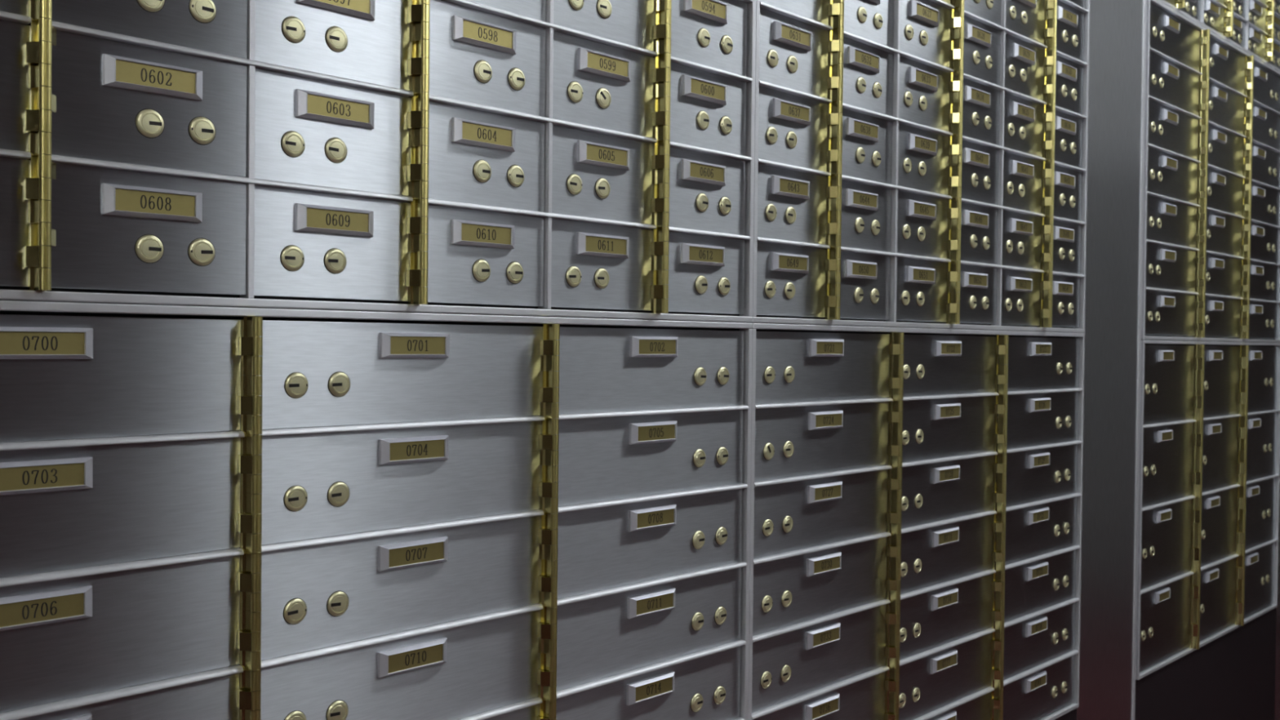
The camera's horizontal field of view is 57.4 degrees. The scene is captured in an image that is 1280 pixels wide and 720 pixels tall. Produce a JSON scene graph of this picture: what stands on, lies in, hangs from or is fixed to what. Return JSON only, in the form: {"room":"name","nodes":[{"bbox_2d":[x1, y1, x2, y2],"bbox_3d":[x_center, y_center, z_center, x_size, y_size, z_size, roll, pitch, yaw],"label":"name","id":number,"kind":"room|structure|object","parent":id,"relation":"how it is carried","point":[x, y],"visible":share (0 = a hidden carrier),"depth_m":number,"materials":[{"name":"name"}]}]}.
{"room":"bank vault","nodes":[
{"label":"bank vault","id":0,"kind":"room"},
{"bbox_3d":[0.941,1.249,0.930,3.000,0.050,9.200,1,1,44],"label":"floor","id":1,"kind":"structure","parent":0,"visible":0},
{"bbox_2d":[0,300,752,719],"bbox_3d":[-0.343,0.347,1.354,0.307,0.800,1.156,1,1,44],"label":"base cabinet","id":2,"kind":"object","parent":1,"relation":"on","point":[6,307],"depth_m":1.22,"materials":[{"name":"silver metal"}]},
{"bbox_2d":[0,555,239,712],"bbox_3d":[-0.509,0.239,0.986,0.017,0.106,0.376,1,1,44],"label":"box","id":3,"kind":"object","parent":2,"relation":"on","point":[61,639],"visible":1,"depth_m":1.03,"materials":[{"name":"metal"}]},
{"bbox_2d":[0,437,240,577],"bbox_3d":[-0.508,0.127,0.984,0.017,0.106,0.376,1,1,44],"label":"box","id":4,"kind":"object","parent":2,"relation":"on","point":[70,507],"visible":1,"depth_m":1.03,"materials":[{"name":"metal"}]},
{"bbox_2d":[0,314,242,442],"bbox_3d":[-0.507,0.015,0.983,0.017,0.106,0.376,1,1,44],"label":"box","id":5,"kind":"object","parent":2,"relation":"on","point":[62,377],"visible":1,"depth_m":1.03,"materials":[{"name":"metal"}]},
{"bbox_2d":[17,673,239,719],"bbox_3d":[-0.510,0.351,0.988,0.017,0.106,0.376,1,1,44],"label":"box","id":6,"kind":"object","parent":2,"relation":"on","point":[213,699],"visible":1,"depth_m":1.07,"materials":[{"name":"metal"}]},
{"bbox_2d":[0,0,755,322],"bbox_3d":[-0.336,-0.454,1.342,0.308,0.800,1.156,1,1,44],"label":"base cabinet","id":7,"kind":"object","parent":2,"relation":"on","point":[249,300],"depth_m":1.24,"materials":[{"name":"silver metal"}]},
{"bbox_2d":[0,156,30,287],"bbox_3d":[-0.571,-0.114,0.912,0.016,0.106,0.186,1,1,44],"label":"box","id":8,"kind":"object","parent":7,"relation":"on","point":[15,228],"visible":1,"depth_m":0.97,"materials":[{"name":"metal"}]},
{"bbox_2d":[0,19,31,151],"bbox_3d":[-0.570,-0.226,0.910,0.016,0.106,0.186,1,1,44],"label":"box","id":9,"kind":"object","parent":7,"relation":"on","point":[15,91],"visible":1,"depth_m":0.97,"materials":[{"name":"metal"}]},
{"bbox_2d":[47,163,246,295],"bbox_3d":[-0.439,-0.114,1.047,0.017,0.106,0.185,1,1,45],"label":"box","id":10,"kind":"object","parent":7,"relation":"on","point":[116,229],"visible":1,"depth_m":1.04,"materials":[{"name":"metal"}]},
{"bbox_2d":[51,30,247,177],"bbox_3d":[-0.438,-0.226,1.045,0.017,0.106,0.185,1,1,45],"label":"box","id":11,"kind":"object","parent":7,"relation":"on","point":[117,101],"visible":1,"depth_m":1.04,"materials":[{"name":"metal"}]},
{"bbox_2d":[52,0,247,58],"bbox_3d":[-0.437,-0.338,1.043,0.017,0.106,0.185,1,1,45],"label":"box","id":12,"kind":"object","parent":7,"relation":"on","point":[216,26],"visible":1,"depth_m":1.06,"materials":[{"name":"metal"}]},
{"bbox_2d":[253,185,409,301],"bbox_3d":[-0.308,-0.115,1.187,0.017,0.106,0.185,1,1,44],"label":"box","id":13,"kind":"object","parent":7,"relation":"on","point":[308,244],"visible":1,"depth_m":1.18,"materials":[{"name":"metal"}]},
{"bbox_2d":[254,68,410,195],"bbox_3d":[-0.307,-0.227,1.185,0.017,0.106,0.185,1,1,44],"label":"box","id":14,"kind":"object","parent":7,"relation":"on","point":[308,131],"visible":1,"depth_m":1.18,"materials":[{"name":"metal"}]},
{"bbox_2d":[255,0,411,90],"bbox_3d":[-0.305,-0.339,1.183,0.017,0.106,0.185,1,1,44],"label":"box","id":15,"kind":"object","parent":7,"relation":"on","point":[367,41],"visible":1,"depth_m":1.18,"materials":[{"name":"metal"}]},
{"bbox_2d":[424,204,543,306],"bbox_3d":[-0.178,-0.116,1.323,0.016,0.106,0.185,1,1,44],"label":"box","id":16,"kind":"object","parent":7,"relation":"on","point":[475,256],"visible":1,"depth_m":1.32,"materials":[{"name":"metal"}]},
{"bbox_2d":[428,101,544,212],"bbox_3d":[-0.177,-0.228,1.321,0.016,0.106,0.185,1,1,44],"label":"box","id":17,"kind":"object","parent":7,"relation":"on","point":[476,157],"visible":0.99,"depth_m":1.32,"materials":[{"name":"metal"}]},
{"bbox_2d":[429,0,545,116],"bbox_3d":[-0.176,-0.340,1.319,0.016,0.106,0.185,1,1,44],"label":"box","id":18,"kind":"object","parent":7,"relation":"on","point":[476,56],"visible":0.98,"depth_m":1.32,"materials":[{"name":"metal"}]},
{"bbox_2d":[551,218,653,311],"bbox_3d":[-0.045,-0.117,1.461,0.016,0.106,0.185,1,1,44],"label":"box","id":19,"kind":"object","parent":7,"relation":"on","point":[600,266],"visible":1,"depth_m":1.45,"materials":[{"name":"metal"}]},
{"bbox_2d":[551,124,653,224],"bbox_3d":[-0.044,-0.229,1.460,0.016,0.106,0.185,1,1,44],"label":"box","id":20,"kind":"object","parent":7,"relation":"on","point":[598,175],"visible":1,"depth_m":1.45,"materials":[{"name":"metal"}]},
{"bbox_2d":[552,30,654,137],"bbox_3d":[-0.043,-0.341,1.458,0.016,0.106,0.185,1,1,44],"label":"box","id":21,"kind":"object","parent":7,"relation":"on","point":[596,84],"visible":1,"depth_m":1.45,"materials":[{"name":"metal"}]},
{"bbox_2d":[553,0,654,51],"bbox_3d":[-0.042,-0.453,1.456,0.016,0.106,0.185,1,1,44],"label":"box","id":22,"kind":"object","parent":7,"relation":"on","point":[631,22],"visible":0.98,"depth_m":1.47,"materials":[{"name":"metal"}]},
{"bbox_2d":[667,231,744,314],"bbox_3d":[0.085,-0.117,1.597,0.016,0.106,0.185,1,1,44],"label":"box","id":23,"kind":"object","parent":7,"relation":"on","point":[706,273],"visible":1,"depth_m":1.60,"materials":[{"name":"metal"}]},
{"bbox_2d":[668,146,745,235],"bbox_3d":[0.086,-0.229,1.596,0.016,0.106,0.185,1,1,44],"label":"box","id":24,"kind":"object","parent":7,"relation":"on","point":[707,192],"visible":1,"depth_m":1.60,"materials":[{"name":"metal"}]},
{"bbox_2d":[670,62,746,155],"bbox_3d":[0.087,-0.341,1.594,0.016,0.106,0.185,1,1,44],"label":"box","id":25,"kind":"object","parent":7,"relation":"on","point":[708,110],"visible":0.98,"depth_m":1.60,"materials":[{"name":"metal"}]},
{"bbox_2d":[671,0,746,76],"bbox_3d":[0.088,-0.453,1.592,0.016,0.106,0.185,1,1,44],"label":"box","id":26,"kind":"object","parent":7,"relation":"on","point":[713,33],"visible":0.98,"depth_m":1.60,"materials":[{"name":"metal"}]},
{"bbox_2d":[260,609,540,719],"bbox_3d":[-0.245,0.350,1.263,0.016,0.106,0.371,1,1,43],"label":"box","id":27,"kind":"object","parent":2,"relation":"on","point":[454,673],"visible":0.98,"depth_m":1.26,"materials":[{"name":"metal"}]},
{"bbox_2d":[258,320,542,429],"bbox_3d":[-0.241,0.014,1.258,0.016,0.106,0.371,1,1,43],"label":"box","id":28,"kind":"object","parent":2,"relation":"on","point":[315,374],"visible":0.98,"depth_m":1.24,"materials":[{"name":"metal"}]},
{"bbox_2d":[260,515,541,660],"bbox_3d":[-0.243,0.238,1.261,0.016,0.106,0.371,1,1,43],"label":"box","id":29,"kind":"object","parent":2,"relation":"on","point":[320,596],"visible":0.98,"depth_m":1.24,"materials":[{"name":"metal"}]},
{"bbox_2d":[261,420,542,545],"bbox_3d":[-0.242,0.126,1.260,0.016,0.106,0.371,1,1,43],"label":"box","id":30,"kind":"object","parent":2,"relation":"on","point":[319,485],"visible":0.95,"depth_m":1.24,"materials":[{"name":"metal"}]},
{"bbox_2d":[550,326,743,413],"bbox_3d":[0.018,0.012,1.531,0.016,0.106,0.376,1,1,44],"label":"box","id":31,"kind":"object","parent":2,"relation":"on","point":[602,370],"visible":1,"depth_m":1.52,"materials":[{"name":"metal"}]},
{"bbox_2d":[555,646,740,719],"bbox_3d":[0.014,0.460,1.538,0.016,0.106,0.376,1,1,44],"label":"box","id":32,"kind":"object","parent":2,"relation":"on","point":[708,687],"visible":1,"depth_m":1.57,"materials":[{"name":"metal"}]},
{"bbox_2d":[556,567,741,691],"bbox_3d":[0.015,0.348,1.536,0.016,0.106,0.376,1,1,44],"label":"box","id":33,"kind":"object","parent":2,"relation":"on","point":[600,637],"visible":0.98,"depth_m":1.52,"materials":[{"name":"metal"}]},
{"bbox_2d":[555,409,742,506],"bbox_3d":[0.017,0.124,1.533,0.016,0.106,0.376,1,1,44],"label":"box","id":34,"kind":"object","parent":2,"relation":"on","point":[602,459],"visible":0.98,"depth_m":1.52,"materials":[{"name":"metal"}]},
{"bbox_2d":[557,488,742,599],"bbox_3d":[0.016,0.236,1.534,0.016,0.106,0.376,1,1,44],"label":"box","id":35,"kind":"object","parent":2,"relation":"on","point":[609,547],"visible":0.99,"depth_m":1.52,"materials":[{"name":"metal"}]},
{"bbox_2d":[747,323,1084,719],"bbox_3d":[0.450,0.343,2.183,0.307,0.800,1.138,1,1,44],"label":"base cabinet","id":36,"kind":"object","parent":1,"relation":"on","point":[756,326],"depth_m":2.00,"materials":[{"name":"silver metal"}]},
{"bbox_2d":[751,604,886,712],"bbox_3d":[0.286,0.458,1.822,0.016,0.106,0.370,1,1,44],"label":"box","id":37,"kind":"object","parent":36,"relation":"on","point":[789,665],"visible":0.99,"depth_m":1.81,"materials":[{"name":"metal"}]},
{"bbox_2d":[753,671,885,719],"bbox_3d":[0.285,0.570,1.824,0.016,0.106,0.370,1,1,44],"label":"box","id":38,"kind":"object","parent":36,"relation":"on","point":[864,699],"visible":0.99,"depth_m":1.87,"materials":[{"name":"metal"}]},
{"bbox_2d":[752,537,887,635],"bbox_3d":[0.287,0.346,1.821,0.016,0.106,0.370,1,1,44],"label":"box","id":39,"kind":"object","parent":36,"relation":"on","point":[799,588],"visible":1,"depth_m":1.80,"materials":[{"name":"metal"}]},
{"bbox_2d":[753,469,888,559],"bbox_3d":[0.288,0.234,1.819,0.016,0.106,0.370,1,1,44],"label":"box","id":40,"kind":"object","parent":36,"relation":"on","point":[793,516],"visible":0.99,"depth_m":1.80,"materials":[{"name":"metal"}]},
{"bbox_2d":[754,401,888,481],"bbox_3d":[0.289,0.122,1.817,0.016,0.106,0.370,1,1,44],"label":"box","id":41,"kind":"object","parent":36,"relation":"on","point":[793,441],"visible":1,"depth_m":1.80,"materials":[{"name":"metal"}]},
{"bbox_2d":[755,331,889,404],"bbox_3d":[0.290,0.011,1.816,0.016,0.106,0.370,1,1,44],"label":"box","id":42,"kind":"object","parent":36,"relation":"on","point":[791,366],"visible":0.99,"depth_m":1.80,"materials":[{"name":"metal"}]},
{"bbox_2d":[746,0,1089,333],"bbox_3d":[0.458,-0.459,2.171,0.307,0.800,1.138,1,1,44],"label":"base cabinet","id":43,"kind":"object","parent":36,"relation":"on","point":[892,322],"depth_m":2.06,"materials":[{"name":"silver metal"}]},
{"bbox_2d":[756,241,826,317],"bbox_3d":[0.227,-0.118,1.746,0.016,0.106,0.183,1,1,44],"label":"box","id":44,"kind":"object","parent":43,"relation":"on","point":[791,279],"visible":0.99,"depth_m":1.74,"materials":[{"name":"metal"}]},
{"bbox_2d":[757,164,827,244],"bbox_3d":[0.228,-0.230,1.744,0.016,0.106,0.183,1,1,44],"label":"box","id":45,"kind":"object","parent":43,"relation":"on","point":[792,204],"visible":1,"depth_m":1.74,"materials":[{"name":"metal"}]},
{"bbox_2d":[758,85,828,172],"bbox_3d":[0.229,-0.342,1.743,0.016,0.106,0.183,1,1,44],"label":"box","id":46,"kind":"object","parent":43,"relation":"on","point":[793,130],"visible":0.99,"depth_m":1.74,"materials":[{"name":"metal"}]},
{"bbox_2d":[759,7,829,98],"bbox_3d":[0.231,-0.454,1.741,0.016,0.106,0.183,1,1,44],"label":"box","id":47,"kind":"object","parent":43,"relation":"on","point":[793,54],"visible":0.97,"depth_m":1.74,"materials":[{"name":"metal"}]},
{"bbox_2d":[839,250,890,319],"bbox_3d":[0.355,-0.119,1.881,0.016,0.106,0.182,1,1,43],"label":"box","id":48,"kind":"object","parent":43,"relation":"on","point":[864,277],"visible":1,"depth_m":1.89,"materials":[{"name":"metal"}]},
{"bbox_2d":[840,179,891,252],"bbox_3d":[0.356,-0.231,1.879,0.016,0.106,0.182,1,1,43],"label":"box","id":49,"kind":"object","parent":43,"relation":"on","point":[865,208],"visible":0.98,"depth_m":1.89,"materials":[{"name":"metal"}]},
{"bbox_2d":[841,107,892,184],"bbox_3d":[0.357,-0.343,1.878,0.016,0.106,0.182,1,1,43],"label":"box","id":50,"kind":"object","parent":43,"relation":"on","point":[867,140],"visible":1,"depth_m":1.89,"materials":[{"name":"metal"}]},
{"bbox_2d":[842,36,893,116],"bbox_3d":[0.358,-0.455,1.876,0.016,0.106,0.182,1,1,43],"label":"box","id":51,"kind":"object","parent":43,"relation":"on","point":[868,70],"visible":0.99,"depth_m":1.88,"materials":[{"name":"metal"}]},
{"bbox_2d":[844,0,893,48],"bbox_3d":[0.359,-0.567,1.874,0.016,0.106,0.182,1,1,43],"label":"box","id":52,"kind":"object","parent":43,"relation":"on","point":[870,20],"visible":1,"depth_m":1.89,"materials":[{"name":"metal"}]},
{"bbox_2d":[896,257,947,322],"bbox_3d":[0.486,-0.120,2.017,0.016,0.106,0.182,1,1,44],"label":"box","id":53,"kind":"object","parent":43,"relation":"on","point":[921,285],"visible":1,"depth_m":2.01,"materials":[{"name":"metal"}]},
{"bbox_2d":[897,190,948,258],"bbox_3d":[0.487,-0.232,2.015,0.016,0.106,0.182,1,1,44],"label":"box","id":54,"kind":"object","parent":43,"relation":"on","point":[922,220],"visible":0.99,"depth_m":2.01,"materials":[{"name":"metal"}]},
{"bbox_2d":[897,123,949,195],"bbox_3d":[0.488,-0.344,2.014,0.016,0.106,0.182,1,1,44],"label":"box","id":55,"kind":"object","parent":43,"relation":"on","point":[923,157],"visible":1,"depth_m":2.01,"materials":[{"name":"metal"}]},
{"bbox_2d":[898,55,950,132],"bbox_3d":[0.489,-0.456,2.012,0.016,0.106,0.182,1,1,44],"label":"box","id":56,"kind":"object","parent":43,"relation":"on","point":[924,93],"visible":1,"depth_m":2.01,"materials":[{"name":"metal"}]},
{"bbox_2d":[899,0,951,68],"bbox_3d":[0.491,-0.568,2.010,0.016,0.106,0.182,1,1,44],"label":"box","id":57,"kind":"object","parent":43,"relation":"on","point":[925,30],"visible":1,"depth_m":2.01,"materials":[{"name":"metal"}]},
{"bbox_2d":[959,264,997,324],"bbox_3d":[0.614,-0.120,2.151,0.016,0.106,0.182,1,1,44],"label":"box","id":58,"kind":"object","parent":43,"relation":"on","point":[978,284],"visible":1,"depth_m":2.16,"materials":[{"name":"metal"}]},
{"bbox_2d":[960,202,998,264],"bbox_3d":[0.615,-0.233,2.149,0.016,0.106,0.182,1,1,44],"label":"box","id":59,"kind":"object","parent":43,"relation":"on","point":[979,225],"visible":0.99,"depth_m":2.16,"materials":[{"name":"metal"}]},
{"bbox_2d":[961,140,999,204],"bbox_3d":[0.616,-0.344,2.147,0.016,0.106,0.182,1,1,44],"label":"box","id":60,"kind":"object","parent":43,"relation":"on","point":[980,167],"visible":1,"depth_m":2.16,"materials":[{"name":"metal"}]},
{"bbox_2d":[962,78,999,145],"bbox_3d":[0.617,-0.457,2.145,0.016,0.106,0.182,1,1,44],"label":"box","id":61,"kind":"object","parent":43,"relation":"on","point":[981,103],"visible":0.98,"depth_m":2.15,"materials":[{"name":"metal"}]},
{"bbox_2d":[963,15,1000,85],"bbox_3d":[0.618,-0.569,2.144,0.016,0.106,0.182,1,1,44],"label":"box","id":62,"kind":"object","parent":43,"relation":"on","point":[982,42],"visible":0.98,"depth_m":2.15,"materials":[{"name":"metal"}]},
{"bbox_2d":[1001,269,1040,325],"bbox_3d":[0.745,-0.121,2.287,0.016,0.106,0.182,1,1,44],"label":"box","id":63,"kind":"object","parent":43,"relation":"on","point":[1020,290],"visible":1,"depth_m":2.28,"materials":[{"name":"metal"}]},
{"bbox_2d":[1002,210,1041,270],"bbox_3d":[0.746,-0.233,2.285,0.016,0.106,0.182,1,1,44],"label":"box","id":64,"kind":"object","parent":43,"relation":"on","point":[1021,233],"visible":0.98,"depth_m":2.28,"materials":[{"name":"metal"}]},
{"bbox_2d":[1003,151,1042,213],"bbox_3d":[0.747,-0.345,2.284,0.016,0.106,0.182,1,1,44],"label":"box","id":65,"kind":"object","parent":43,"relation":"on","point":[1022,175],"visible":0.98,"depth_m":2.28,"materials":[{"name":"metal"}]},
{"bbox_2d":[1004,92,1043,157],"bbox_3d":[0.748,-0.457,2.282,0.016,0.106,0.182,1,1,44],"label":"box","id":66,"kind":"object","parent":43,"relation":"on","point":[1023,118],"visible":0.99,"depth_m":2.28,"materials":[{"name":"metal"}]},
{"bbox_2d":[1004,33,1044,101],"bbox_3d":[0.749,-0.569,2.280,0.016,0.106,0.182,1,1,44],"label":"box","id":67,"kind":"object","parent":43,"relation":"on","point":[1024,60],"visible":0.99,"depth_m":2.27,"materials":[{"name":"metal"}]},
{"bbox_2d":[1005,0,1044,44],"bbox_3d":[0.750,-0.681,2.279,0.016,0.106,0.182,1,1,44],"label":"box","id":68,"kind":"object","parent":43,"relation":"on","point":[1025,18],"visible":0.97,"depth_m":2.28,"materials":[{"name":"metal"}]},
{"bbox_2d":[1049,274,1079,327],"bbox_3d":[0.872,-0.122,2.421,0.016,0.106,0.182,1,1,44],"label":"box","id":69,"kind":"object","parent":43,"relation":"on","point":[1065,290],"visible":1,"depth_m":2.43,"materials":[{"name":"metal"}]},
{"bbox_2d":[1053,219,1080,274],"bbox_3d":[0.873,-0.234,2.419,0.016,0.106,0.182,1,1,44],"label":"box","id":70,"kind":"object","parent":43,"relation":"on","point":[1066,236],"visible":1,"depth_m":2.43,"materials":[{"name":"metal"}]},
{"bbox_2d":[898,632,991,719],"bbox_3d":[0.545,0.569,2.096,0.016,0.106,0.365,1,1,44],"label":"box","id":71,"kind":"object","parent":36,"relation":"on","point":[930,683],"visible":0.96,"depth_m":2.09,"materials":[{"name":"metal"}]},
{"bbox_2d":[899,573,992,660],"bbox_3d":[0.546,0.457,2.095,0.016,0.106,0.365,1,1,44],"label":"box","id":72,"kind":"object","parent":36,"relation":"on","point":[929,620],"visible":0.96,"depth_m":2.09,"materials":[{"name":"metal"}]},
{"bbox_2d":[900,514,993,594],"bbox_3d":[0.547,0.345,2.093,0.016,0.106,0.365,1,1,44],"label":"box","id":73,"kind":"object","parent":36,"relation":"on","point":[935,555],"visible":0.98,"depth_m":2.09,"materials":[{"name":"metal"}]},
{"bbox_2d":[901,455,994,528],"bbox_3d":[0.549,0.233,2.091,0.016,0.106,0.365,1,1,44],"label":"box","id":74,"kind":"object","parent":36,"relation":"on","point":[933,492],"visible":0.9,"depth_m":2.09,"materials":[{"name":"metal"}]},
{"bbox_2d":[900,334,995,396],"bbox_3d":[0.551,0.009,2.088,0.016,0.106,0.365,1,1,44],"label":"box","id":75,"kind":"object","parent":36,"relation":"on","point":[934,365],"visible":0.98,"depth_m":2.08,"materials":[{"name":"metal"}]},
{"bbox_2d":[901,395,995,462],"bbox_3d":[0.550,0.121,2.089,0.016,0.106,0.365,1,1,44],"label":"box","id":76,"kind":"object","parent":36,"relation":"on","point":[941,428],"visible":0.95,"depth_m":2.08,"materials":[{"name":"metal"}]},
{"bbox_2d":[1003,655,1074,719],"bbox_3d":[0.800,0.679,2.366,0.016,0.106,0.369,1,1,44],"label":"box","id":77,"kind":"object","parent":36,"relation":"in","point":[1036,695],"visible":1,"depth_m":2.38,"materials":[{"name":"metal"}]},
{"bbox_2d":[1003,602,1075,680],"bbox_3d":[0.801,0.567,2.364,0.016,0.106,0.369,1,1,44],"label":"box","id":78,"kind":"object","parent":36,"relation":"on","point":[1032,642],"visible":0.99,"depth_m":2.37,"materials":[{"name":"metal"}]},
{"bbox_2d":[1004,549,1075,622],"bbox_3d":[0.802,0.455,2.362,0.016,0.106,0.369,1,1,44],"label":"box","id":79,"kind":"object","parent":36,"relation":"on","point":[1030,588],"visible":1,"depth_m":2.37,"materials":[{"name":"metal"}]},
{"bbox_2d":[1001,337,1079,391],"bbox_3d":[0.807,0.007,2.356,0.016,0.106,0.369,1,1,44],"label":"box","id":80,"kind":"object","parent":36,"relation":"on","point":[1034,363],"visible":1,"depth_m":2.36,"materials":[{"name":"metal"}]},
{"bbox_2d":[1004,497,1076,564],"bbox_3d":[0.804,0.344,2.361,0.016,0.106,0.369,1,1,44],"label":"box","id":81,"kind":"object","parent":36,"relation":"on","point":[1035,531],"visible":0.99,"depth_m":2.36,"materials":[{"name":"metal"}]},
{"bbox_2d":[1005,444,1077,507],"bbox_3d":[0.805,0.232,2.359,0.016,0.106,0.369,1,1,44],"label":"box","id":82,"kind":"object","parent":36,"relation":"on","point":[1038,474],"visible":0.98,"depth_m":2.36,"materials":[{"name":"metal"}]},
{"bbox_2d":[1005,391,1078,449],"bbox_3d":[0.806,0.119,2.357,0.016,0.106,0.369,1,1,44],"label":"box","id":83,"kind":"object","parent":36,"relation":"on","point":[1044,418],"visible":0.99,"depth_m":2.36,"materials":[{"name":"metal"}]},
{"bbox_2d":[1070,0,1146,719],"bbox_3d":[0.953,-0.152,2.708,0.292,2.700,0.320,1,1,44],"label":"filler panel","id":84,"kind":"object","parent":1,"relation":"on","point":[1117,28],"visible":0.42,"depth_m":2.61,"materials":[{"name":"metal"}]},
{"bbox_2d":[1134,607,1276,719],"bbox_3d":[1.438,0.971,3.246,0.290,0.447,1.116,1,1,44],"label":"plinth","id":85,"kind":"object","parent":1,"relation":"on","point":[1232,676],"visible":0.49,"depth_m":3.19,"materials":[{"name":"metal"}]},
{"bbox_2d":[1135,339,1279,679],"bbox_3d":[1.451,0.348,3.230,0.307,0.798,1.099,1,1,44],"label":"base cabinet","id":86,"kind":"object","parent":1,"relation":"on","point":[1139,675],"depth_m":3.00,"materials":[{"name":"silver metal"}]},
{"bbox_2d":[1139,575,1191,671],"bbox_3d":[1.295,0.644,2.882,0.016,0.189,0.356,1,1,44],"label":"box","id":87,"kind":"object","parent":86,"relation":"in","point":[1165,610],"visible":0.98,"depth_m":2.88,"materials":[{"name":"metal"}]},
{"bbox_2d":[1141,498,1191,590],"bbox_3d":[1.297,0.449,2.879,0.016,0.189,0.356,1,1,44],"label":"box","id":88,"kind":"object","parent":86,"relation":"on","point":[1166,530],"visible":0.98,"depth_m":2.87,"materials":[{"name":"metal"}]},
{"bbox_2d":[1142,422,1193,507],"bbox_3d":[1.299,0.254,2.876,0.016,0.189,0.356,1,1,44],"label":"box","id":89,"kind":"object","parent":86,"relation":"on","point":[1167,450],"visible":1,"depth_m":2.87,"materials":[{"name":"metal"}]},
{"bbox_2d":[1143,345,1194,425],"bbox_3d":[1.301,0.058,2.873,0.016,0.189,0.356,1,1,44],"label":"box","id":90,"kind":"object","parent":86,"relation":"on","point":[1169,370],"visible":0.98,"depth_m":2.87,"materials":[{"name":"metal"}]},
{"bbox_2d":[1141,0,1279,342],"bbox_3d":[1.459,-0.453,3.218,0.308,0.800,1.099,1,1,44],"label":"base cabinet","id":91,"kind":"object","parent":86,"relation":"on","point":[1157,3],"depth_m":2.99,"materials":[{"name":"silver metal"}]},
{"bbox_2d":[1145,289,1195,336],"bbox_3d":[1.303,-0.113,2.871,0.016,0.106,0.356,1,1,44],"label":"box","id":92,"kind":"object","parent":91,"relation":"on","point":[1166,313],"visible":0.98,"depth_m":2.86,"materials":[{"name":"metal"}]},
{"bbox_2d":[1146,242,1195,292],"bbox_3d":[1.304,-0.225,2.869,0.016,0.106,0.356,1,1,44],"label":"box","id":93,"kind":"object","parent":91,"relation":"on","point":[1169,268],"visible":0.99,"depth_m":2.86,"materials":[{"name":"metal"}]},
{"bbox_2d":[1146,194,1196,248],"bbox_3d":[1.305,-0.337,2.868,0.016,0.106,0.356,1,1,44],"label":"box","id":94,"kind":"object","parent":91,"relation":"on","point":[1168,221],"visible":0.98,"depth_m":2.86,"materials":[{"name":"metal"}]},
{"bbox_2d":[1147,146,1197,204],"bbox_3d":[1.306,-0.449,2.866,0.016,0.106,0.356,1,1,44],"label":"box","id":95,"kind":"object","parent":91,"relation":"on","point":[1170,175],"visible":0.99,"depth_m":2.86,"materials":[{"name":"metal"}]},
{"bbox_2d":[1147,98,1198,159],"bbox_3d":[1.307,-0.561,2.864,0.016,0.106,0.356,1,1,44],"label":"box","id":96,"kind":"object","parent":91,"relation":"on","point":[1170,129],"visible":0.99,"depth_m":2.86,"materials":[{"name":"metal"}]},
{"bbox_2d":[1148,51,1199,115],"bbox_3d":[1.308,-0.673,2.862,0.016,0.106,0.356,1,1,44],"label":"box","id":97,"kind":"object","parent":91,"relation":"on","point":[1171,83],"visible":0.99,"depth_m":2.85,"materials":[{"name":"metal"}]},
{"bbox_2d":[1149,3,1199,71],"bbox_3d":[1.309,-0.785,2.861,0.016,0.106,0.356,1,1,44],"label":"box","id":98,"kind":"object","parent":91,"relation":"on","point":[1170,36],"visible":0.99,"depth_m":2.85,"materials":[{"name":"metal"}]},
{"bbox_2d":[1158,0,1279,71],"bbox_3d":[1.465,-1.057,3.209,0.308,0.406,1.099,1,1,44],"label":"base cabinet","id":99,"kind":"object","parent":91,"relation":"on","point":[1247,23],"depth_m":3.24,"materials":[{"name":"silver"}]},
{"bbox_2d":[1199,557,1235,641],"bbox_3d":[1.546,0.643,3.144,0.016,0.189,0.350,1,1,44],"label":"box","id":100,"kind":"object","parent":86,"relation":"in","point":[1217,591],"visible":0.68,"depth_m":3.16,"materials":[{"name":"metal"}]},
{"bbox_2d":[1200,487,1237,567],"bbox_3d":[1.547,0.448,3.141,0.016,0.189,0.350,1,1,44],"label":"box","id":101,"kind":"object","parent":86,"relation":"on","point":[1219,509],"visible":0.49,"depth_m":3.15,"materials":[{"name":"metal"}]},
{"bbox_2d":[1201,416,1238,492],"bbox_3d":[1.549,0.252,3.138,0.016,0.189,0.350,1,1,44],"label":"box","id":102,"kind":"object","parent":86,"relation":"on","point":[1220,447],"visible":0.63,"depth_m":3.15,"materials":[{"name":"metal"}]},
{"bbox_2d":[1203,346,1239,417],"bbox_3d":[1.551,0.057,3.135,0.016,0.189,0.350,1,1,44],"label":"box","id":103,"kind":"object","parent":86,"relation":"in","point":[1221,363],"visible":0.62,"depth_m":3.15,"materials":[{"name":"metal"}]},
{"bbox_2d":[1244,542,1275,618],"bbox_3d":[1.792,0.641,3.401,0.016,0.189,0.356,1,1,44],"label":"box","id":104,"kind":"object","parent":86,"relation":"in","point":[1260,562],"visible":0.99,"depth_m":3.42,"materials":[{"name":"metal"}]},
{"bbox_2d":[1244,477,1275,550],"bbox_3d":[1.794,0.446,3.399,0.016,0.189,0.356,1,1,44],"label":"box","id":105,"kind":"object","parent":86,"relation":"on","point":[1260,497],"visible":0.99,"depth_m":3.42,"materials":[{"name":"metal"}]},
{"bbox_2d":[1246,412,1276,481],"bbox_3d":[1.796,0.251,3.396,0.016,0.189,0.356,1,1,44],"label":"box","id":106,"kind":"object","parent":86,"relation":"on","point":[1261,428],"visible":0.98,"depth_m":3.42,"materials":[{"name":"metal"}]},
{"bbox_2d":[1245,346,1278,413],"bbox_3d":[1.798,0.055,3.393,0.016,0.189,0.356,1,1,44],"label":"box","id":107,"kind":"object","parent":86,"relation":"on","point":[1262,392],"visible":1,"depth_m":3.42,"materials":[{"name":"metal"}]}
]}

